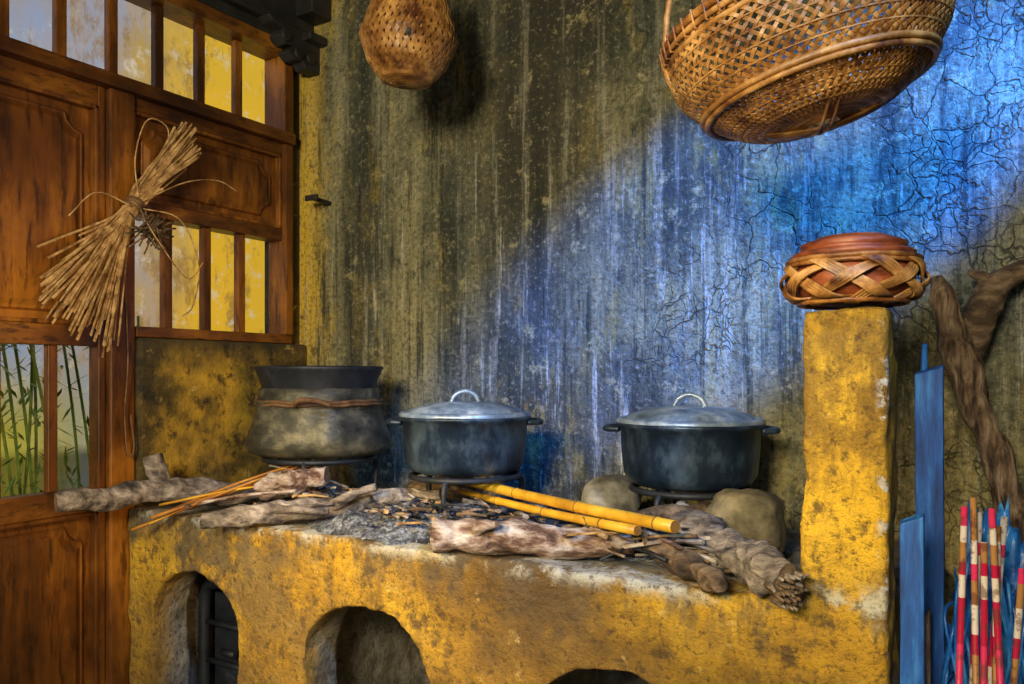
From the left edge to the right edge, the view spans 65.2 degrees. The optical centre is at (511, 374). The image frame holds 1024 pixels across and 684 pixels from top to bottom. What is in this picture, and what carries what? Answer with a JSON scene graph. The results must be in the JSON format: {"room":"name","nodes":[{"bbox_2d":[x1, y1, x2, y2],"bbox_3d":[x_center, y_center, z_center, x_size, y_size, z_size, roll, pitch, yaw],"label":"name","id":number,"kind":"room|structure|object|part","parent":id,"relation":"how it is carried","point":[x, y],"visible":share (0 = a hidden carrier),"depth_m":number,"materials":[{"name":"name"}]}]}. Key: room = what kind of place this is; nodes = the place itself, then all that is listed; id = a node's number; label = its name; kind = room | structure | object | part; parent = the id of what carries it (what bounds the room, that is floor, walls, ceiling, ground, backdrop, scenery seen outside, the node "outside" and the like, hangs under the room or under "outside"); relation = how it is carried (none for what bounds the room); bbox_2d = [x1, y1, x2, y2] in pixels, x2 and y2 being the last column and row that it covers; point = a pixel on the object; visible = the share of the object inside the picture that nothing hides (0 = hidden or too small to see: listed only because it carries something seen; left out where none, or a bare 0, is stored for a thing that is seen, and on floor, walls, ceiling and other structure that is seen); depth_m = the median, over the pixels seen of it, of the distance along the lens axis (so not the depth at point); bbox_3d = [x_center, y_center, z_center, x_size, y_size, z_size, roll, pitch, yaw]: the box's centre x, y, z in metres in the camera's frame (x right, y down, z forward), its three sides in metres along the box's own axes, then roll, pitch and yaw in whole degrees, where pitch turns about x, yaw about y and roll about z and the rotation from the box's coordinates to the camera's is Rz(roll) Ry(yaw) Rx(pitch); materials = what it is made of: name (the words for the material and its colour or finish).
{"room":"traditional dwelling","nodes":[
{"label":"traditional dwelling","id":0,"kind":"room"},
{"bbox_2d":[1,0,264,496],"bbox_3d":[-2.201,-0.500,3.160,0.150,3.400,6.100,0,0,31],"label":"window panes","id":1,"kind":"structure","parent":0,"point":[30,21],"depth_m":3.77,"materials":[{"name":"yellow glass"}]},
{"bbox_2d":[265,67,299,343],"bbox_3d":[-2.119,-0.300,1.059,0.120,3.000,4.800,0,0,31],"label":"wall","id":2,"kind":"structure","parent":0,"point":[296,76],"depth_m":3.07,"materials":[{"name":"paint"}]},
{"bbox_2d":[0,55,104,683],"bbox_3d":[-1.356,0.170,2.217,0.054,2.060,0.452,0,0,31],"label":"door","id":3,"kind":"structure","parent":2,"relation":"in","point":[52,124],"depth_m":2.27,"materials":[{"name":"brown wood"}]},
{"bbox_2d":[105,88,134,683],"bbox_3d":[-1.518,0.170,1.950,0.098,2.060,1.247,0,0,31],"label":"wooden post","id":4,"kind":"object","parent":2,"relation":"attached to","point":[119,105],"depth_m":2.42,"materials":[{"name":"brown wood"}]},
{"bbox_2d":[37,118,237,357],"bbox_3d":[-1.107,-0.423,2.408,0.088,0.748,0.643,0,0,31],"label":"straw bundle","id":5,"kind":"object","parent":4,"relation":"hanging from","point":[101,259],"visible":0.99,"depth_m":2.31,"materials":[{"name":"plant"}]},
{"bbox_2d":[124,257,134,456],"bbox_3d":[-1.156,-0.120,2.418,0.010,0.739,0.032,0,0,31],"label":"hanging cord","id":6,"kind":"object","parent":5,"relation":"hanging from","point":[125,257],"visible":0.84,"depth_m":2.41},
{"bbox_2d":[125,209,175,253],"bbox_3d":[-1.087,-0.429,2.413,0.099,0.134,0.189,0,0,5],"label":"dried herbs","id":7,"kind":"object","parent":5,"relation":"on","point":[157,226],"visible":0.98,"depth_m":2.40,"materials":[{"name":"brown plant"}]},
{"bbox_2d":[0,0,295,144],"bbox_3d":[-1.350,-1.045,2.221,0.120,0.370,1.885,0,0,31],"label":"window","id":8,"kind":"structure","parent":2,"relation":"in","point":[204,20],"depth_m":2.62,"materials":[{"name":"brown wood"}]},
{"bbox_2d":[135,97,292,343],"bbox_3d":[-1.027,-0.488,2.756,0.095,0.743,0.635,0,0,31],"label":"window","id":9,"kind":"structure","parent":2,"relation":"in","point":[260,169],"depth_m":2.78,"materials":[{"name":"brown wood"}]},
{"bbox_2d":[135,338,306,506],"bbox_3d":[-1.031,0.542,2.797,0.165,1.315,0.700,0,0,31],"label":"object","id":10,"kind":"structure","parent":2,"relation":"attached to","point":[194,406],"depth_m":2.65,"materials":[{"name":"paint"}]},
{"bbox_2d":[300,0,1023,643],"bbox_3d":[0.878,-0.300,2.129,4.120,3.000,0.150,0,0,31],"label":"wall","id":11,"kind":"structure","parent":0,"point":[541,228],"depth_m":2.39,"materials":[{"name":"paint"}]},
{"bbox_2d":[305,194,331,205],"bbox_3d":[-0.705,-0.643,2.952,0.060,0.023,0.106,0,0,31],"label":"peg","id":12,"kind":"object","parent":11,"relation":"attached to","point":[315,197],"visible":1,"depth_m":2.92,"materials":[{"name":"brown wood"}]},
{"bbox_3d":[-0.372,-1.840,0.081,4.120,0.080,4.950,0,0,31],"label":"ceiling","id":13,"kind":"structure","parent":0,"visible":0},
{"bbox_2d":[197,0,330,76],"bbox_3d":[-0.403,-1.460,0.012,3.900,0.660,4.800,0,0,31],"label":"beam","id":14,"kind":"structure","parent":13,"relation":"attached to","point":[290,24],"depth_m":2.91,"materials":[{"name":"brown wood"}]},
{"bbox_2d":[358,0,457,89],"bbox_3d":[-0.284,-1.297,2.200,0.279,1.007,0.279,0,0,31],"label":"basket","id":15,"kind":"object","parent":13,"relation":"hanging from","point":[408,44],"visible":1,"depth_m":2.11,"materials":[{"name":"brown wicker"}]},
{"bbox_2d":[659,0,955,144],"bbox_3d":[0.472,-1.097,1.316,0.453,1.406,0.457,0,0,8],"label":"wicker basket","id":16,"kind":"object","parent":13,"relation":"hanging from","point":[830,64],"visible":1,"depth_m":1.19,"materials":[{"name":"wicker"}]},
{"bbox_3d":[-0.980,1.240,0.218,5.300,0.080,5.350,0,0,31],"label":"floor","id":17,"kind":"structure","parent":0,"visible":0},
{"bbox_2d":[1,316,139,496],"bbox_3d":[-1.691,0.432,3.010,0.388,1.540,0.671,0,0,18],"label":"bamboo plant","id":18,"kind":"object","parent":17,"relation":"on","point":[34,375],"visible":0.34,"depth_m":2.90,"materials":[{"name":"green plant"}]},
{"bbox_2d":[128,306,899,683],"bbox_3d":[-0.077,0.545,2.180,2.102,1.321,0.750,0,0,31],"label":"stove","id":19,"kind":"object","parent":17,"relation":"on","point":[310,606],"depth_m":1.68,"materials":[{"name":"paint"}]},
{"bbox_2d":[54,453,340,511],"bbox_3d":[-0.894,0.311,2.336,0.769,0.167,0.173,0,0,-19],"label":"log","id":20,"kind":"object","parent":19,"relation":"on","point":[160,487],"visible":0.79,"depth_m":2.30,"materials":[{"name":"brown wood"}]},
{"bbox_3d":[-0.854,0.835,2.521,0.267,0.410,0.134,0,0,31],"label":"iron grate","id":21,"kind":"part","parent":19,"relation":"part of","materials":[{"name":"black metal"}]},
{"bbox_2d":[131,459,325,530],"bbox_3d":[-0.795,0.343,2.269,0.533,0.192,0.168,0,0,-19],"label":"stick","id":22,"kind":"object","parent":19,"relation":"on","point":[217,493],"visible":0.73,"depth_m":2.26,"materials":[{"name":"yellow wood"}]},
{"bbox_2d":[407,477,483,499],"bbox_3d":[-0.199,0.350,2.384,0.235,0.101,0.097,0,0,31],"label":"log","id":23,"kind":"object","parent":19,"relation":"on","point":[453,493],"visible":0.23,"depth_m":2.33,"materials":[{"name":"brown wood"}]},
{"bbox_2d":[235,497,792,565],"bbox_3d":[-0.149,0.370,2.135,1.680,0.097,0.550,0,0,31],"label":"pile","id":24,"kind":"object","parent":19,"relation":"on","point":[377,526],"visible":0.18,"depth_m":2.00,"materials":[{"name":"ash"},{"name":"charcoal"}]},
{"bbox_2d":[261,454,378,485],"bbox_3d":[-0.602,0.322,2.476,0.363,0.158,0.346,0,0,31],"label":"trivet","id":25,"kind":"object","parent":24,"relation":"on","point":[278,462],"visible":0.5,"depth_m":2.33,"materials":[{"name":"black metal"}]},
{"bbox_2d":[244,366,391,458],"bbox_3d":[-0.593,0.111,2.473,0.435,0.273,0.431,0,0,31],"label":"pot","id":26,"kind":"object","parent":25,"relation":"on","point":[302,412],"visible":1,"depth_m":2.30,"materials":[{"name":"black metal"}]},
{"bbox_2d":[200,483,440,528],"bbox_3d":[-0.501,0.345,2.118,0.636,0.126,0.105,0,0,-2],"label":"log","id":27,"kind":"object","parent":24,"relation":"on","point":[277,511],"visible":0.94,"depth_m":2.10,"materials":[{"name":"brown wood"}]},
{"bbox_2d":[396,495,516,518],"bbox_3d":[-0.197,0.349,2.140,0.458,0.046,0.271,0,0,31],"label":"charcoal","id":28,"kind":"object","parent":24,"relation":"on","point":[504,509],"visible":0.23,"depth_m":2.02,"materials":[{"name":"black"}]},
{"bbox_2d":[459,488,641,535],"bbox_3d":[0.054,0.318,1.921,0.023,0.042,0.791,0,0,-29],"label":"bamboo pole","id":29,"kind":"object","parent":28,"relation":"on","point":[599,523],"visible":1,"depth_m":1.81,"materials":[{"name":"yellow wood"}]},
{"bbox_2d":[436,476,679,533],"bbox_3d":[0.046,0.293,1.941,0.028,0.035,1.006,0,0,-31],"label":"bamboo pole","id":30,"kind":"object","parent":29,"relation":"on","point":[656,523],"visible":0.82,"depth_m":1.74,"materials":[{"name":"yellow wood"}]},
{"bbox_2d":[408,470,524,512],"bbox_3d":[-0.133,0.329,2.161,0.315,0.143,0.315,0,0,31],"label":"trivet","id":31,"kind":"object","parent":24,"relation":"on","point":[412,475],"visible":0.64,"depth_m":2.03,"materials":[{"name":"black metal"}]},
{"bbox_2d":[386,389,543,476],"bbox_3d":[-0.127,0.150,2.163,0.360,0.224,0.360,0,0,43],"label":"cooking pot","id":32,"kind":"object","parent":31,"relation":"on","point":[478,438],"visible":1,"depth_m":2.02,"materials":[{"name":"metal"}]},
{"bbox_2d":[253,485,770,573],"bbox_3d":[-0.072,0.347,1.980,1.440,0.085,0.317,0,0,31],"label":"kindling","id":33,"kind":"object","parent":24,"relation":"on","point":[681,537],"visible":0.52,"depth_m":1.89,"materials":[{"name":"brown plant"}]},
{"bbox_2d":[183,464,349,507],"bbox_3d":[-0.685,0.318,2.281,0.424,0.103,0.207,0,0,8],"label":"stick","id":34,"kind":"object","parent":33,"relation":"on","point":[270,465],"visible":0.74,"depth_m":2.19,"materials":[{"name":"brown wood"},{"name":"yellow bamboo"}]},
{"bbox_2d":[253,466,330,500],"bbox_3d":[-0.625,0.308,2.263,0.207,0.099,0.099,0,0,9],"label":"log","id":35,"kind":"object","parent":33,"relation":"on","point":[302,479],"visible":0.89,"depth_m":2.24,"materials":[{"name":"brown wood"}]},
{"bbox_2d":[581,474,641,511],"bbox_3d":[0.266,0.330,2.134,0.163,0.127,0.156,0,0,31],"label":"stone","id":36,"kind":"object","parent":24,"relation":"on","point":[611,491],"visible":0.66,"depth_m":2.08,"materials":[{"name":"grey stone"}]},
{"bbox_2d":[629,483,751,505],"bbox_3d":[0.434,0.333,1.954,0.301,0.135,0.308,0,0,31],"label":"trivet","id":37,"kind":"object","parent":24,"relation":"on","point":[658,494],"visible":0.25,"depth_m":1.84,"materials":[{"name":"black metal"}]},
{"bbox_2d":[602,392,780,491],"bbox_3d":[0.435,0.156,1.960,0.360,0.228,0.360,0,0,-33],"label":"cooking pot","id":38,"kind":"object","parent":37,"relation":"on","point":[675,447],"visible":1,"depth_m":1.82,"materials":[{"name":"metal"}]},
{"bbox_2d":[661,500,810,610],"bbox_3d":[0.418,0.340,1.601,0.093,0.111,0.565,0,0,-12],"label":"log","id":39,"kind":"object","parent":24,"relation":"on","point":[765,570],"visible":0.83,"depth_m":1.43,"materials":[{"name":"brown wood"}]},
{"bbox_2d":[705,488,786,552],"bbox_3d":[0.503,0.324,1.723,0.164,0.164,0.154,0,0,31],"label":"stone","id":40,"kind":"object","parent":24,"relation":"on","point":[758,514],"visible":0.62,"depth_m":1.66,"materials":[{"name":"brown stone"}]},
{"bbox_2d":[430,516,634,559],"bbox_3d":[0.045,0.359,1.757,0.449,0.090,0.104,0,0,10],"label":"log","id":41,"kind":"object","parent":19,"relation":"on","point":[514,535],"visible":0.92,"depth_m":1.74,"materials":[{"name":"brown wood"}]},
{"bbox_2d":[583,500,711,528],"bbox_3d":[0.317,0.314,1.775,0.342,0.062,0.050,0,0,-17],"label":"log","id":42,"kind":"object","parent":41,"relation":"on","point":[666,510],"visible":0.31,"depth_m":1.78,"materials":[{"name":"brown wood"}]},
{"bbox_2d":[635,532,727,593],"bbox_3d":[0.326,0.364,1.600,0.070,0.075,0.373,0,0,-18],"label":"log","id":43,"kind":"object","parent":19,"relation":"on","point":[688,565],"visible":0.74,"depth_m":1.53,"materials":[{"name":"brown wood"}]},
{"bbox_2d":[779,232,930,309],"bbox_3d":[0.598,-0.182,1.406,0.244,0.126,0.244,0,0,31],"label":"basket","id":44,"kind":"object","parent":19,"relation":"on","point":[857,269],"visible":1,"depth_m":1.32,"materials":[{"name":"wicker"}]},
{"bbox_2d":[900,513,925,683],"bbox_3d":[0.670,0.715,1.336,0.040,0.970,0.020,0,0,31],"label":"plank","id":45,"kind":"object","parent":17,"relation":"on","point":[912,529],"visible":1,"depth_m":1.33,"materials":[{"name":"paint"}]},
{"bbox_2d":[920,344,927,370],"bbox_3d":[0.802,0.570,1.553,0.023,1.260,0.026,0,0,31],"label":"plank","id":46,"kind":"object","parent":17,"relation":"on","point":[924,351],"visible":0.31,"depth_m":1.54,"materials":[{"name":"paint"}]},
{"bbox_2d":[925,608,930,683],"bbox_3d":[0.740,0.808,1.423,0.016,0.784,0.020,0,0,31],"label":"batten","id":47,"kind":"object","parent":17,"relation":"on","point":[928,612],"visible":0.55,"depth_m":1.42,"materials":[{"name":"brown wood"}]},
{"bbox_2d":[915,364,944,683],"bbox_3d":[0.799,0.590,1.528,0.052,1.220,0.022,0,0,31],"label":"plank","id":48,"kind":"object","parent":17,"relation":"on","point":[929,383],"visible":0.72,"depth_m":1.51,"materials":[{"name":"paint"}]},
{"bbox_2d":[929,275,1023,544],"bbox_3d":[1.114,0.492,1.645,0.084,1.432,0.476,0,0,-44],"label":"branch","id":49,"kind":"object","parent":17,"relation":"on","point":[964,367],"visible":0.92,"depth_m":1.73,"materials":[{"name":"brown plant"}]},
{"bbox_2d":[940,495,1023,683],"bbox_3d":[1.045,0.807,1.445,0.528,1.193,0.295,0,0,27],"label":"tarp","id":50,"kind":"object","parent":17,"relation":"on","point":[1014,551],"visible":0.52,"depth_m":1.48,"materials":[{"name":"blue plastic"}]},
{"bbox_2d":[955,497,1023,683],"bbox_3d":[0.759,0.701,1.233,0.164,1.000,0.186,0,0,31],"label":"poles","id":51,"kind":"object","parent":17,"relation":"on","point":[991,665],"visible":1,"depth_m":1.28,"materials":[{"name":"red painted wood"}]},
{"bbox_2d":[985,383,997,514],"bbox_3d":[1.133,0.592,1.793,0.060,1.226,0.208,0,0,-31],"label":"branch","id":52,"kind":"object","parent":17,"relation":"on","point":[995,505],"visible":0.04,"depth_m":1.82,"materials":[{"name":"brown plant"}]},
{"bbox_2d":[962,260,1023,358],"bbox_3d":[1.243,0.448,1.716,0.496,1.505,0.115,0,0,31],"label":"branch","id":53,"kind":"object","parent":17,"relation":"on","point":[980,313],"visible":0.91,"depth_m":1.78,"materials":[{"name":"brown plant"}]}
]}

